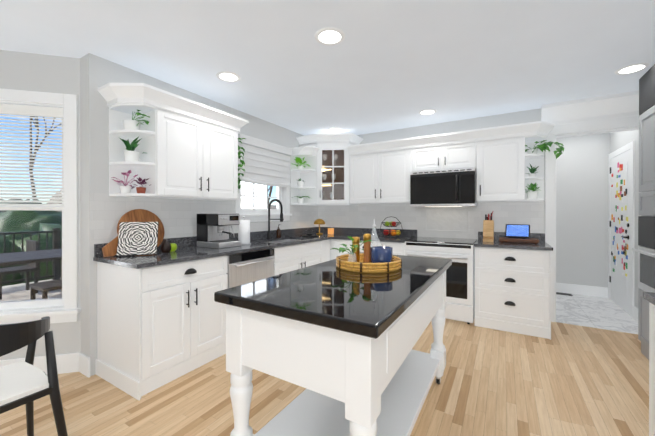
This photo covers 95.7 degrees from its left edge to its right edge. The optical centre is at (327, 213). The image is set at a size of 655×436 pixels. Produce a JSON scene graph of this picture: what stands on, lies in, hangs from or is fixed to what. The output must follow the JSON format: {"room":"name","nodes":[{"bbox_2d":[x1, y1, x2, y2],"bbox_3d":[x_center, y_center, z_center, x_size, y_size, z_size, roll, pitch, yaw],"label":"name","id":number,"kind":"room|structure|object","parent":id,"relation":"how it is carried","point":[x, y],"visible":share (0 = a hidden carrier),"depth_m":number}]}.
{"room":"kitchen","nodes":[
{"label":"kitchen","id":0,"kind":"room"},
{"bbox_2d":[0,50,80,359],"bbox_3d":[-2.583,0.013,2.259,1.350,2.480,0.120,0,0,-14],"label":"wall","id":1,"kind":"structure","parent":0,"point":[37,72],"depth_m":2.31},
{"bbox_2d":[0,88,80,323],"bbox_3d":[-2.533,-0.039,2.246,1.170,1.785,0.170,0,0,-14],"label":"bay window","id":2,"kind":"structure","parent":1,"relation":"in","point":[38,208],"depth_m":2.32},
{"bbox_2d":[0,352,89,377],"bbox_3d":[-2.518,1.178,2.148,1.093,0.150,0.928,0,0,31],"label":"baseboard","id":3,"kind":"structure","parent":1,"relation":"attached to","point":[73,362],"depth_m":2.31},
{"bbox_2d":[80,53,317,375],"bbox_3d":[-1.029,0.009,3.760,0.166,2.480,3.370,0,0,31],"label":"wall","id":4,"kind":"structure","parent":0,"point":[102,212],"depth_m":2.37},
{"bbox_2d":[98,83,248,200],"bbox_3d":[-1.329,-0.559,2.739,0.437,0.841,1.200,0,0,31],"label":"upper cabinet","id":5,"kind":"object","parent":4,"relation":"attached to","point":[165,144],"visible":1,"depth_m":2.49},
{"bbox_2d":[238,138,244,188],"bbox_3d":[-1.025,-0.515,3.374,0.263,0.703,0.210,0,0,31],"label":"pothos plant","id":6,"kind":"object","parent":4,"relation":"hanging from","point":[240,164],"visible":0.27,"depth_m":3.32},
{"bbox_2d":[235,160,291,221],"bbox_3d":[-0.880,-0.417,3.966,0.210,1.050,1.060,0,0,31],"label":"window","id":7,"kind":"structure","parent":4,"relation":"in","point":[252,201],"depth_m":3.96},
{"bbox_2d":[238,134,291,186],"bbox_3d":[-0.791,-0.650,3.910,0.056,0.572,0.995,0,0,31],"label":"blinds","id":8,"kind":"object","parent":7,"relation":"attached to","point":[269,162],"visible":0.96,"depth_m":3.86},
{"bbox_2d":[0,318,648,435],"bbox_3d":[-0.973,1.286,1.361,6.800,0.060,7.200,0,0,31],"label":"floor","id":9,"kind":"structure","parent":0,"point":[571,380],"depth_m":2.03},
{"bbox_2d":[0,316,67,435],"bbox_3d":[-1.528,0.854,1.283,0.554,0.807,0.526,0,0,31],"label":"dining chair","id":10,"kind":"object","parent":9,"relation":"on","point":[27,382],"visible":1,"depth_m":1.37},
{"bbox_2d":[95,255,227,399],"bbox_3d":[-1.342,0.811,2.478,0.618,0.883,0.746,0,0,31],"label":"base cabinet","id":11,"kind":"object","parent":9,"relation":"on","point":[159,326],"depth_m":2.20},
{"bbox_2d":[226,248,274,287],"bbox_3d":[-0.968,0.809,3.051,0.674,0.881,0.610,0,0,31],"label":"dishwasher","id":12,"kind":"object","parent":9,"relation":"on","point":[247,267],"visible":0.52,"depth_m":2.86},
{"bbox_2d":[283,239,329,272],"bbox_3d":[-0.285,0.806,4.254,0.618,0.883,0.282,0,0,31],"label":"base cabinet","id":13,"kind":"object","parent":9,"relation":"on","point":[298,256],"depth_m":3.69},
{"bbox_2d":[93,227,341,268],"bbox_3d":[-0.702,0.300,3.507,0.660,0.130,3.224,0,0,31],"label":"countertop","id":14,"kind":"structure","parent":13,"relation":"on","point":[187,249],"depth_m":2.76},
{"bbox_2d":[102,209,164,256],"bbox_3d":[-1.615,0.149,2.489,0.110,0.372,0.495,0,0,31],"label":"paddle cutting board","id":15,"kind":"object","parent":14,"relation":"on","point":[109,249],"visible":0.5,"depth_m":2.51},
{"bbox_2d":[116,222,158,255],"bbox_3d":[-1.527,0.202,2.395,0.274,0.274,0.028,0,-20,-21],"label":"board","id":16,"kind":"object","parent":14,"relation":"on","point":[137,238],"visible":0.98,"depth_m":2.38},
{"bbox_2d":[160,239,170,252],"bbox_3d":[-1.380,0.279,2.532,0.084,0.115,0.084,0,0,31],"label":"vase","id":17,"kind":"object","parent":14,"relation":"on","point":[165,246],"visible":1,"depth_m":2.51},
{"bbox_2d":[170,242,176,251],"bbox_3d":[-1.373,0.296,2.621,0.080,0.080,0.080,0,0,31],"label":"apple","id":18,"kind":"object","parent":14,"relation":"on","point":[173,246],"visible":0.73,"depth_m":2.60},
{"bbox_2d":[197,213,240,248],"bbox_3d":[-1.080,0.167,3.005,0.391,0.336,0.280,0,0,31],"label":"espresso machine","id":19,"kind":"object","parent":14,"relation":"on","point":[213,230],"visible":1,"depth_m":2.93},
{"bbox_2d":[238,216,250,244],"bbox_3d":[-0.907,0.182,3.228,0.150,0.305,0.150,0,0,31],"label":"paper towel holder","id":20,"kind":"object","parent":14,"relation":"on","point":[244,231],"visible":0.88,"depth_m":3.17},
{"bbox_2d":[267,199,283,238],"bbox_3d":[-0.665,0.072,3.870,0.265,0.520,0.108,0,0,31],"label":"faucet","id":21,"kind":"object","parent":14,"relation":"on","point":[281,219],"visible":1,"depth_m":3.88},
{"bbox_2d":[276,225,280,237],"bbox_3d":[-0.667,0.243,4.063,0.072,0.179,0.064,0,0,31],"label":"soap dispenser","id":22,"kind":"object","parent":14,"relation":"on","point":[278,232],"visible":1,"depth_m":4.04},
{"bbox_2d":[302,233,317,236],"bbox_3d":[-0.256,0.310,4.284,0.230,0.043,0.230,0,0,31],"label":"trivet","id":23,"kind":"object","parent":14,"relation":"on","point":[309,235],"visible":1,"depth_m":4.25},
{"bbox_2d":[314,219,324,233],"bbox_3d":[-0.127,0.208,4.695,0.184,0.245,0.184,0,0,31],"label":"brass table lamp","id":24,"kind":"object","parent":14,"relation":"on","point":[319,221],"visible":1,"depth_m":4.65},
{"bbox_2d":[328,228,333,233],"bbox_3d":[0.053,0.284,4.749,0.075,0.092,0.075,0,0,31],"label":"candle holder","id":25,"kind":"object","parent":14,"relation":"on","point":[330,230],"visible":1,"depth_m":4.72},
{"bbox_2d":[226,268,447,435],"bbox_3d":[0.215,0.819,1.741,0.685,0.870,1.446,0,0,31],"label":"kitchen island","id":26,"kind":"object","parent":9,"relation":"on","point":[334,340],"depth_m":1.25},
{"bbox_2d":[214,252,451,339],"bbox_3d":[0.215,0.361,1.740,0.750,0.043,1.510,0,0,31],"label":"island countertop","id":27,"kind":"structure","parent":26,"relation":"on","point":[332,298],"depth_m":1.24},
{"bbox_2d":[330,219,401,272],"bbox_3d":[0.256,0.189,1.878,0.411,0.299,0.422,0,0,31],"label":"rattan tray","id":28,"kind":"object","parent":27,"relation":"on","point":[376,259],"visible":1,"depth_m":1.79},
{"bbox_2d":[330,239,404,259],"bbox_3d":[0.667,0.806,4.212,1.051,0.882,0.618,0,0,31],"label":"base cabinet","id":29,"kind":"object","parent":9,"relation":"on","point":[398,248],"visible":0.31,"depth_m":3.97},
{"bbox_2d":[322,228,416,242],"bbox_3d":[0.599,0.298,4.058,1.011,0.130,0.946,0,0,31],"label":"countertop","id":30,"kind":"structure","parent":29,"relation":"on","point":[342,233],"depth_m":4.29},
{"bbox_2d":[379,216,402,236],"bbox_3d":[0.885,0.187,4.128,0.338,0.289,0.337,0,0,31],"label":"wire fruit basket","id":31,"kind":"object","parent":30,"relation":"on","point":[392,232],"visible":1,"depth_m":4.09},
{"bbox_2d":[405,237,476,323],"bbox_3d":[1.419,0.789,3.696,0.756,0.918,0.714,0,0,31],"label":"range","id":32,"kind":"object","parent":9,"relation":"on","point":[460,285],"visible":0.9,"depth_m":3.35},
{"bbox_2d":[474,247,550,339],"bbox_3d":[2.069,0.808,3.360,0.682,0.883,0.648,0,0,31],"label":"base cabinet","id":33,"kind":"object","parent":9,"relation":"on","point":[513,290],"visible":0.96,"depth_m":3.09},
{"bbox_2d":[474,232,552,250],"bbox_3d":[2.073,0.300,3.357,0.700,0.130,0.641,0,0,31],"label":"countertop","id":34,"kind":"structure","parent":33,"relation":"on","point":[542,244],"depth_m":3.29},
{"bbox_2d":[483,212,493,241],"bbox_3d":[1.940,0.153,3.573,0.110,0.361,0.246,0,0,31],"label":"knife block","id":35,"kind":"object","parent":34,"relation":"on","point":[488,230],"visible":1,"depth_m":3.52},
{"bbox_2d":[499,237,538,243],"bbox_3d":[2.191,0.311,3.409,0.380,0.045,0.240,0,0,31],"label":"serving board","id":36,"kind":"object","parent":34,"relation":"on","point":[527,240],"visible":1,"depth_m":3.33},
{"bbox_3d":[2.203,0.262,3.436,0.188,0.050,0.111,0,0,31],"label":"smart display","id":37,"kind":"object","parent":36,"relation":"on","visible":0},
{"bbox_2d":[505,224,529,237],"bbox_3d":[2.188,0.203,3.416,0.240,0.150,0.063,0,0,39],"label":"smart display","id":38,"kind":"object","parent":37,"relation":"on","point":[517,236],"visible":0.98,"depth_m":3.41},
{"bbox_2d":[506,225,528,236],"bbox_3d":[2.182,0.199,3.408,0.216,0.133,0.002,0,-17,38],"label":"display panel","id":39,"kind":"object","parent":38,"relation":"attached to","point":[517,230],"visible":1,"depth_m":3.40},
{"bbox_2d":[632,64,654,359],"bbox_3d":[2.851,0.022,2.153,0.637,2.458,0.843,0,0,31],"label":"tall cabinet","id":40,"kind":"object","parent":9,"relation":"on","point":[645,250],"visible":1,"depth_m":2.47},
{"bbox_2d":[643,292,654,435],"bbox_3d":[1.620,0.799,0.587,1.146,0.913,0.964,0,0,31],"label":"base cabinet","id":41,"kind":"object","parent":9,"relation":"on","point":[649,297],"visible":1,"depth_m":1.25},
{"bbox_2d":[0,0,654,135],"bbox_3d":[-0.512,-1.267,2.128,6.800,0.080,9.000,0,0,31],"label":"ceiling","id":42,"kind":"structure","parent":0,"point":[385,65],"depth_m":2.22},
{"bbox_2d":[216,71,240,81],"bbox_3d":[-0.890,-1.224,2.667,0.212,0.006,0.212,0,0,31],"label":"recessed light","id":43,"kind":"object","parent":42,"relation":"in","point":[226,76],"visible":1,"depth_m":2.65},
{"bbox_2d":[315,27,344,45],"bbox_3d":[0.016,-1.222,2.058,0.212,0.006,0.212,0,0,31],"label":"recessed light","id":44,"kind":"object","parent":42,"relation":"in","point":[329,36],"visible":1,"depth_m":2.05},
{"bbox_2d":[328,128,341,131],"bbox_3d":[0.109,-1.229,4.365,0.212,0.006,0.212,0,0,31],"label":"recessed light","id":45,"kind":"object","parent":42,"relation":"in","point":[334,129],"visible":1,"depth_m":4.35},
{"bbox_2d":[419,109,436,114],"bbox_3d":[1.215,-1.227,3.602,0.212,0.006,0.212,0,0,31],"label":"recessed light","id":46,"kind":"object","parent":42,"relation":"in","point":[427,112],"visible":0.98,"depth_m":3.58},
{"bbox_2d":[615,63,649,74],"bbox_3d":[2.584,-1.224,2.519,0.212,0.006,0.212,0,0,31],"label":"recessed light","id":47,"kind":"object","parent":42,"relation":"in","point":[632,68],"visible":0.98,"depth_m":2.51},
{"bbox_2d":[318,108,624,239],"bbox_3d":[1.738,0.008,3.995,4.680,2.480,0.136,0,0,31],"label":"wall","id":48,"kind":"structure","parent":0,"point":[455,222],"depth_m":4.01},
{"bbox_2d":[290,133,362,205],"bbox_3d":[-0.043,-0.646,4.527,0.930,1.036,0.792,0,0,31],"label":"upper cabinet","id":49,"kind":"object","parent":48,"relation":"attached to","point":[319,169],"visible":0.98,"depth_m":4.41},
{"bbox_2d":[347,121,563,203],"bbox_3d":[1.474,-0.562,3.853,2.520,0.841,0.403,0,0,31],"label":"upper cabinet","id":50,"kind":"object","parent":48,"relation":"attached to","point":[506,162],"visible":0.96,"depth_m":3.57},
{"bbox_2d":[410,168,477,206],"bbox_3d":[1.491,-0.309,3.815,0.756,0.450,0.444,0,0,31],"label":"over-the-range microwave","id":51,"kind":"object","parent":50,"relation":"attached to","point":[448,188],"visible":0.96,"depth_m":3.65},
{"bbox_2d":[541,90,639,321],"bbox_3d":[2.970,0.011,3.192,1.100,2.478,0.255,0,0,31],"label":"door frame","id":52,"kind":"structure","parent":48,"relation":"attached to","point":[619,112],"depth_m":3.29},
{"bbox_2d":[556,133,609,286],"bbox_3d":[3.791,0.006,4.667,1.400,2.480,0.120,0,0,31],"label":"wall","id":53,"kind":"structure","parent":0,"point":[581,210],"depth_m":4.53},
{"bbox_2d":[556,283,607,297],"bbox_3d":[3.753,1.172,4.614,0.947,0.150,0.016,0,0,31],"label":"baseboard","id":54,"kind":"structure","parent":53,"relation":"attached to","point":[560,287],"depth_m":4.52},
{"bbox_2d":[556,294,637,333],"bbox_3d":[3.392,1.278,4.001,1.400,0.060,1.800,0,0,31],"label":"floor","id":55,"kind":"structure","parent":0,"point":[595,312],"depth_m":3.70},
{"bbox_2d":[556,292,572,295],"bbox_3d":[3.594,1.242,4.596,0.300,0.008,0.110,0,0,31],"label":"floor vent","id":56,"kind":"object","parent":55,"relation":"in","point":[564,293],"visible":0.67,"depth_m":4.58},
{"bbox_2d":[610,130,641,307],"bbox_3d":[3.832,0.009,3.700,0.120,2.480,1.500,0,0,31],"label":"wall","id":57,"kind":"structure","parent":0,"point":[618,140],"depth_m":3.52},
{"bbox_2d":[608,141,634,317],"bbox_3d":[3.882,0.191,3.962,0.056,2.115,0.970,0,0,31],"label":"hall door","id":58,"kind":"structure","parent":57,"relation":"in","point":[621,219],"depth_m":3.86},
{"bbox_2d":[633,306,637,320],"bbox_3d":[3.522,1.175,3.317,0.016,0.150,0.520,0,0,31],"label":"baseboard","id":59,"kind":"structure","parent":57,"relation":"attached to","point":[635,310],"depth_m":3.47}
]}

